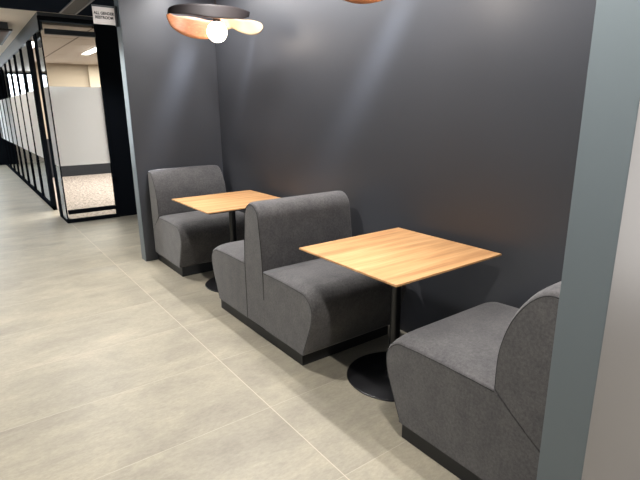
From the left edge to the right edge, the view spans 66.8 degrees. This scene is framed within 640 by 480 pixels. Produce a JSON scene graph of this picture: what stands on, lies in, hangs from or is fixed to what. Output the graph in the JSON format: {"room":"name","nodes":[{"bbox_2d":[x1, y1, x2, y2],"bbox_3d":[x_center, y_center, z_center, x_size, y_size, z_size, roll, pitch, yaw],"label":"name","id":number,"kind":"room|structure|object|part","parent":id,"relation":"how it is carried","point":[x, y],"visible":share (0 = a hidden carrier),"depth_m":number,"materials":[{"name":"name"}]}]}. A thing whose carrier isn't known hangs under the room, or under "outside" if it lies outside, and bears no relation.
{"room":"office break area","nodes":[
{"label":"office break area","id":0,"kind":"room"},
{"bbox_2d":[0,8,37,54],"bbox_3d":[-8.659,-3.435,8.274,5.560,0.100,10.850,-11,18,-35],"label":"ceiling","id":1,"kind":"structure","parent":0,"point":[16,19],"depth_m":6.53,"materials":[{"name":"beige paint"}]},
{"bbox_2d":[0,22,12,44],"bbox_3d":[-5.216,-3.044,7.109,1.060,0.123,1.800,-11,18,-35],"label":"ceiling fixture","id":2,"kind":"object","parent":1,"relation":"attached to","point":[5,32],"visible":1,"depth_m":6.77,"materials":[{"name":"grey metal"}]},
{"bbox_2d":[0,0,113,15],"bbox_3d":[-1.998,-1.366,0.597,6.897,0.100,9.850,-11,18,-35],"label":"ceiling","id":3,"kind":"structure","parent":0,"point":[52,6],"depth_m":5.30,"materials":[{"name":"black paint"}]},
{"bbox_2d":[59,0,93,14],"bbox_3d":[-1.248,-2.079,3.447,0.180,0.012,5.900,-11,18,-35],"label":"ceiling slot","id":4,"kind":"object","parent":3,"relation":"attached to","point":[74,7],"visible":1,"depth_m":5.35,"materials":[{"name":"grey metal"}]},
{"bbox_3d":[-1.315,-2.066,3.400,0.015,0.012,5.900,-11,18,-35],"label":"edge trim","id":5,"kind":"part","parent":4,"relation":"part of","materials":[{"name":"grey metal"}]},
{"bbox_3d":[-1.182,-2.093,3.494,0.015,0.012,5.900,-11,18,-35],"label":"edge trim","id":6,"kind":"part","parent":4,"relation":"part of","materials":[{"name":"grey metal"}]},
{"bbox_2d":[166,0,262,42],"bbox_3d":[-0.847,-1.912,3.928,0.776,0.592,0.339,-1,15,-3],"label":"pendant lamp","id":7,"kind":"object","parent":3,"relation":"hanging from","point":[224,17],"visible":1,"depth_m":3.94,"materials":[{"name":"orange wood"}]},
{"bbox_3d":[-0.840,-1.697,3.960,0.160,0.160,0.160,-11,18,-35],"label":"globe","id":8,"kind":"part","parent":7,"relation":"part of","materials":[{"name":"white glass"}]},
{"bbox_2d":[344,0,382,3],"bbox_3d":[0.387,-1.485,2.312,0.777,0.606,0.339,8,17,30],"label":"pendant lamp","id":9,"kind":"object","parent":3,"relation":"hanging from","point":[350,1],"visible":1,"depth_m":2.52,"materials":[{"name":"orange wood"}]},
{"bbox_2d":[35,63,89,138],"bbox_3d":[-4.858,-3.484,12.134,4.900,1.720,0.100,-11,18,-35],"label":"wall","id":10,"kind":"structure","parent":0,"point":[59,75],"depth_m":11.21,"materials":[{"name":"beige paint"}]},
{"bbox_2d":[0,13,69,221],"bbox_3d":[-6.608,-2.542,10.268,0.350,2.700,10.126,-11,18,-35],"label":"glass partition","id":11,"kind":"structure","parent":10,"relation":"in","point":[23,140],"depth_m":8.34,"materials":[{"name":"black metal"}]},
{"bbox_3d":[-9.543,-3.548,14.141,0.350,2.700,0.200,-11,18,-35],"label":"post","id":12,"kind":"part","parent":11,"relation":"part of","materials":[{"name":"black metal"}]},
{"bbox_3d":[-6.850,-2.617,10.850,0.006,2.450,8.500,-11,18,-35],"label":"pane","id":13,"kind":"part","parent":11,"relation":"part of","materials":[{"name":"clear glass"}]},
{"bbox_3d":[-6.821,-1.410,11.154,0.050,0.060,8.950,-11,18,-35],"label":"sill","id":14,"kind":"part","parent":11,"relation":"part of","materials":[{"name":"black metal"}]},
{"bbox_3d":[-4.261,-1.706,7.443,0.050,2.500,0.250,-11,18,-35],"label":"post","id":15,"kind":"part","parent":11,"relation":"part of","materials":[{"name":"black metal"}]},
{"bbox_3d":[-3.782,-1.542,6.811,0.050,2.500,0.270,-11,18,-35],"label":"post","id":16,"kind":"part","parent":11,"relation":"part of","materials":[{"name":"black metal"}]},
{"bbox_3d":[-3.612,-1.499,6.550,0.006,2.450,0.356,-11,18,-35],"label":"pane","id":17,"kind":"part","parent":11,"relation":"part of","materials":[{"name":"clear glass"}]},
{"bbox_2d":[47,139,110,177],"bbox_3d":[-4.836,-2.216,12.461,4.900,0.900,0.130,-11,18,-35],"label":"baseboard","id":18,"kind":"structure","parent":10,"relation":"attached to","point":[89,169],"depth_m":11.80,"materials":[{"name":"black"}]},
{"bbox_2d":[33,22,97,64],"bbox_3d":[-3.190,-3.706,9.708,4.900,0.030,5.570,-11,18,-35],"label":"ceiling","id":19,"kind":"structure","parent":0,"point":[59,49],"depth_m":8.25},
{"bbox_2d":[82,46,95,54],"bbox_3d":[-4.113,-3.410,8.746,0.120,0.034,1.120,-11,18,-35],"label":"recessed light","id":20,"kind":"object","parent":19,"relation":"in","point":[92,50],"visible":0.79,"depth_m":8.76,"materials":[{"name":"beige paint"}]},
{"bbox_2d":[36,12,119,222],"bbox_3d":[-2.927,-1.651,6.798,1.450,2.700,0.118,-11,18,-35],"label":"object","id":21,"kind":"structure","parent":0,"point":[80,119],"depth_m":6.59,"materials":[{"name":"black metal"}]},
{"bbox_3d":[-3.503,-1.515,6.391,0.014,2.570,0.014,-11,18,-35],"label":"corner post","id":22,"kind":"part","parent":21,"relation":"part of","materials":[{"name":"black metal"}]},
{"bbox_3d":[-2.953,-2.940,6.471,1.450,0.040,0.074,-11,18,-35],"label":"head trim","id":23,"kind":"part","parent":21,"relation":"part of","materials":[{"name":"black metal"}]},
{"bbox_3d":[-3.246,-0.310,6.935,0.660,0.045,0.070,-11,18,-35],"label":"sill","id":24,"kind":"part","parent":21,"relation":"part of","materials":[{"name":"black metal"}]},
{"bbox_3d":[-3.235,-0.433,6.911,0.630,0.055,0.050,-11,18,-35],"label":"rail","id":25,"kind":"part","parent":21,"relation":"part of","materials":[{"name":"black metal"}]},
{"bbox_2d":[97,25,136,216],"bbox_3d":[-2.702,-1.660,6.997,0.652,2.610,0.050,-11,18,-35],"label":"door","id":26,"kind":"structure","parent":21,"relation":"attached to","point":[108,37],"depth_m":6.84,"materials":[{"name":"black metal"}]},
{"bbox_2d":[87,64,100,86],"bbox_3d":[-5.064,-3.386,11.874,0.960,1.669,0.099,-11,18,-35],"label":"wall pier","id":27,"kind":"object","parent":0,"point":[93,70],"visible":0.14,"depth_m":11.47,"materials":[{"name":"beige paint"}]},
{"bbox_2d":[118,0,222,260],"bbox_3d":[-1.466,-1.131,4.956,0.913,2.620,0.135,-11,18,-35],"label":"wall","id":28,"kind":"structure","parent":0,"point":[172,83],"depth_m":4.79,"materials":[{"name":"grey paint"}]},
{"bbox_2d":[91,4,118,26],"bbox_3d":[-1.932,-2.021,4.372,0.216,0.170,0.024,-11,18,-35],"label":"restroom sign","id":29,"kind":"object","parent":28,"relation":"attached to","point":[102,14],"visible":1,"depth_m":4.36,"materials":[{"name":"grey"}]},
{"bbox_3d":[-1.933,-2.093,4.353,0.216,0.016,0.022,-11,18,-35],"label":"rail","id":30,"kind":"part","parent":29,"relation":"part of","materials":[{"name":"grey metal"}]},
{"bbox_2d":[114,0,145,260],"bbox_3d":[-1.836,-1.057,4.695,0.004,2.620,0.135,-11,18,-35],"label":"trim","id":31,"kind":"structure","parent":28,"relation":"attached to","point":[116,3],"depth_m":4.69,"materials":[{"name":"grey"}]},
{"bbox_2d":[0,165,460,479],"bbox_3d":[-3.726,-0.132,6.559,10.500,0.106,20.700,-11,18,-35],"label":"floor","id":32,"kind":"structure","parent":0,"point":[116,364],"depth_m":2.78,"materials":[{"name":"tile"}]},
{"bbox_2d":[148,165,243,276],"bbox_3d":[-1.168,-0.225,4.814,0.746,0.937,0.787,-11,18,-35],"label":"booth","id":33,"kind":"object","parent":32,"relation":"on","point":[186,238],"visible":0.76,"depth_m":4.69,"materials":[{"name":"grey fabric"}]},
{"bbox_3d":[-1.342,-0.446,4.989,0.735,0.597,0.219,-11,18,-35],"label":"backrest","id":34,"kind":"part","parent":33,"relation":"part of","materials":[{"name":"grey fabric"}]},
{"bbox_3d":[-1.165,-0.069,4.854,0.745,0.430,0.782,-11,18,-35],"label":"seat","id":35,"kind":"part","parent":33,"relation":"part of","materials":[{"name":"grey fabric"}]},
{"bbox_2d":[172,190,279,291],"bbox_3d":[-0.754,0.019,4.247,0.770,0.750,0.754,-11,18,-35],"label":"cafe table","id":36,"kind":"object","parent":32,"relation":"on","point":[231,202],"visible":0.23,"depth_m":4.17,"materials":[{"name":"brown wood"}]},
{"bbox_3d":[-0.754,0.031,4.250,0.060,0.706,0.060,-11,18,-35],"label":"post","id":37,"kind":"part","parent":36,"relation":"part of","materials":[{"name":"black metal"}]},
{"bbox_2d":[212,191,405,365],"bbox_3d":[-0.141,0.146,3.410,0.748,0.926,1.349,-11,18,-35],"label":"booth","id":38,"kind":"object","parent":32,"relation":"on","point":[310,307],"visible":0.88,"depth_m":3.10,"materials":[{"name":"grey fabric"}]},
{"bbox_3d":[-0.371,0.217,3.758,0.745,0.429,0.563,-11,18,-35],"label":"seat","id":39,"kind":"part","parent":38,"relation":"part of","materials":[{"name":"grey fabric"}]},
{"bbox_3d":[-0.136,0.103,3.392,0.745,0.834,0.240,-11,18,-35],"label":"backrest","id":40,"kind":"part","parent":38,"relation":"part of","materials":[{"name":"grey fabric"}]},
{"bbox_3d":[0.099,0.378,3.138,0.745,0.429,0.547,-11,18,-35],"label":"seat","id":41,"kind":"part","parent":38,"relation":"part of","materials":[{"name":"grey fabric"}]},
{"bbox_2d":[299,227,501,401],"bbox_3d":[0.420,0.419,2.708,0.770,0.750,0.754,-11,18,-35],"label":"cafe table","id":42,"kind":"object","parent":32,"relation":"on","point":[395,257],"visible":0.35,"depth_m":2.62,"materials":[{"name":"brown wood"}]},
{"bbox_3d":[0.421,0.431,2.711,0.060,0.706,0.060,-11,18,-35],"label":"post","id":43,"kind":"part","parent":42,"relation":"part of","materials":[{"name":"black metal"}]},
{"bbox_2d":[386,281,560,479],"bbox_3d":[0.832,0.474,2.126,0.746,0.937,0.787,-11,18,-35],"label":"booth","id":44,"kind":"object","parent":32,"relation":"on","point":[469,387],"visible":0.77,"depth_m":1.90,"materials":[{"name":"grey fabric"}]},
{"bbox_3d":[0.994,0.368,1.857,0.735,0.597,0.219,-11,18,-35],"label":"backrest","id":45,"kind":"part","parent":44,"relation":"part of","materials":[{"name":"grey fabric"}]},
{"bbox_2d":[213,0,596,332],"bbox_3d":[-0.450,-1.009,4.458,0.120,2.620,6.820,-11,18,-35],"label":"wall","id":46,"kind":"structure","parent":0,"point":[459,121],"depth_m":2.92,"materials":[{"name":"grey paint"}]},
{"bbox_2d":[581,103,639,479],"bbox_3d":[1.200,-0.243,1.535,1.033,2.620,0.006,-11,18,-35],"label":"wall","id":47,"kind":"structure","parent":0,"point":[613,442],"depth_m":1.46,"materials":[{"name":"grey paint"}]},
{"bbox_3d":[1.161,-0.256,1.587,1.033,2.620,0.128,-11,18,-35],"label":"wall","id":48,"kind":"structure","parent":0,"visible":0},
{"bbox_2d":[536,0,639,479],"bbox_3d":[0.745,-0.172,1.289,0.004,2.620,0.134,-11,18,-35],"label":"trim","id":49,"kind":"structure","parent":48,"relation":"attached to","point":[612,90],"depth_m":1.32,"materials":[{"name":"grey"}]}
]}

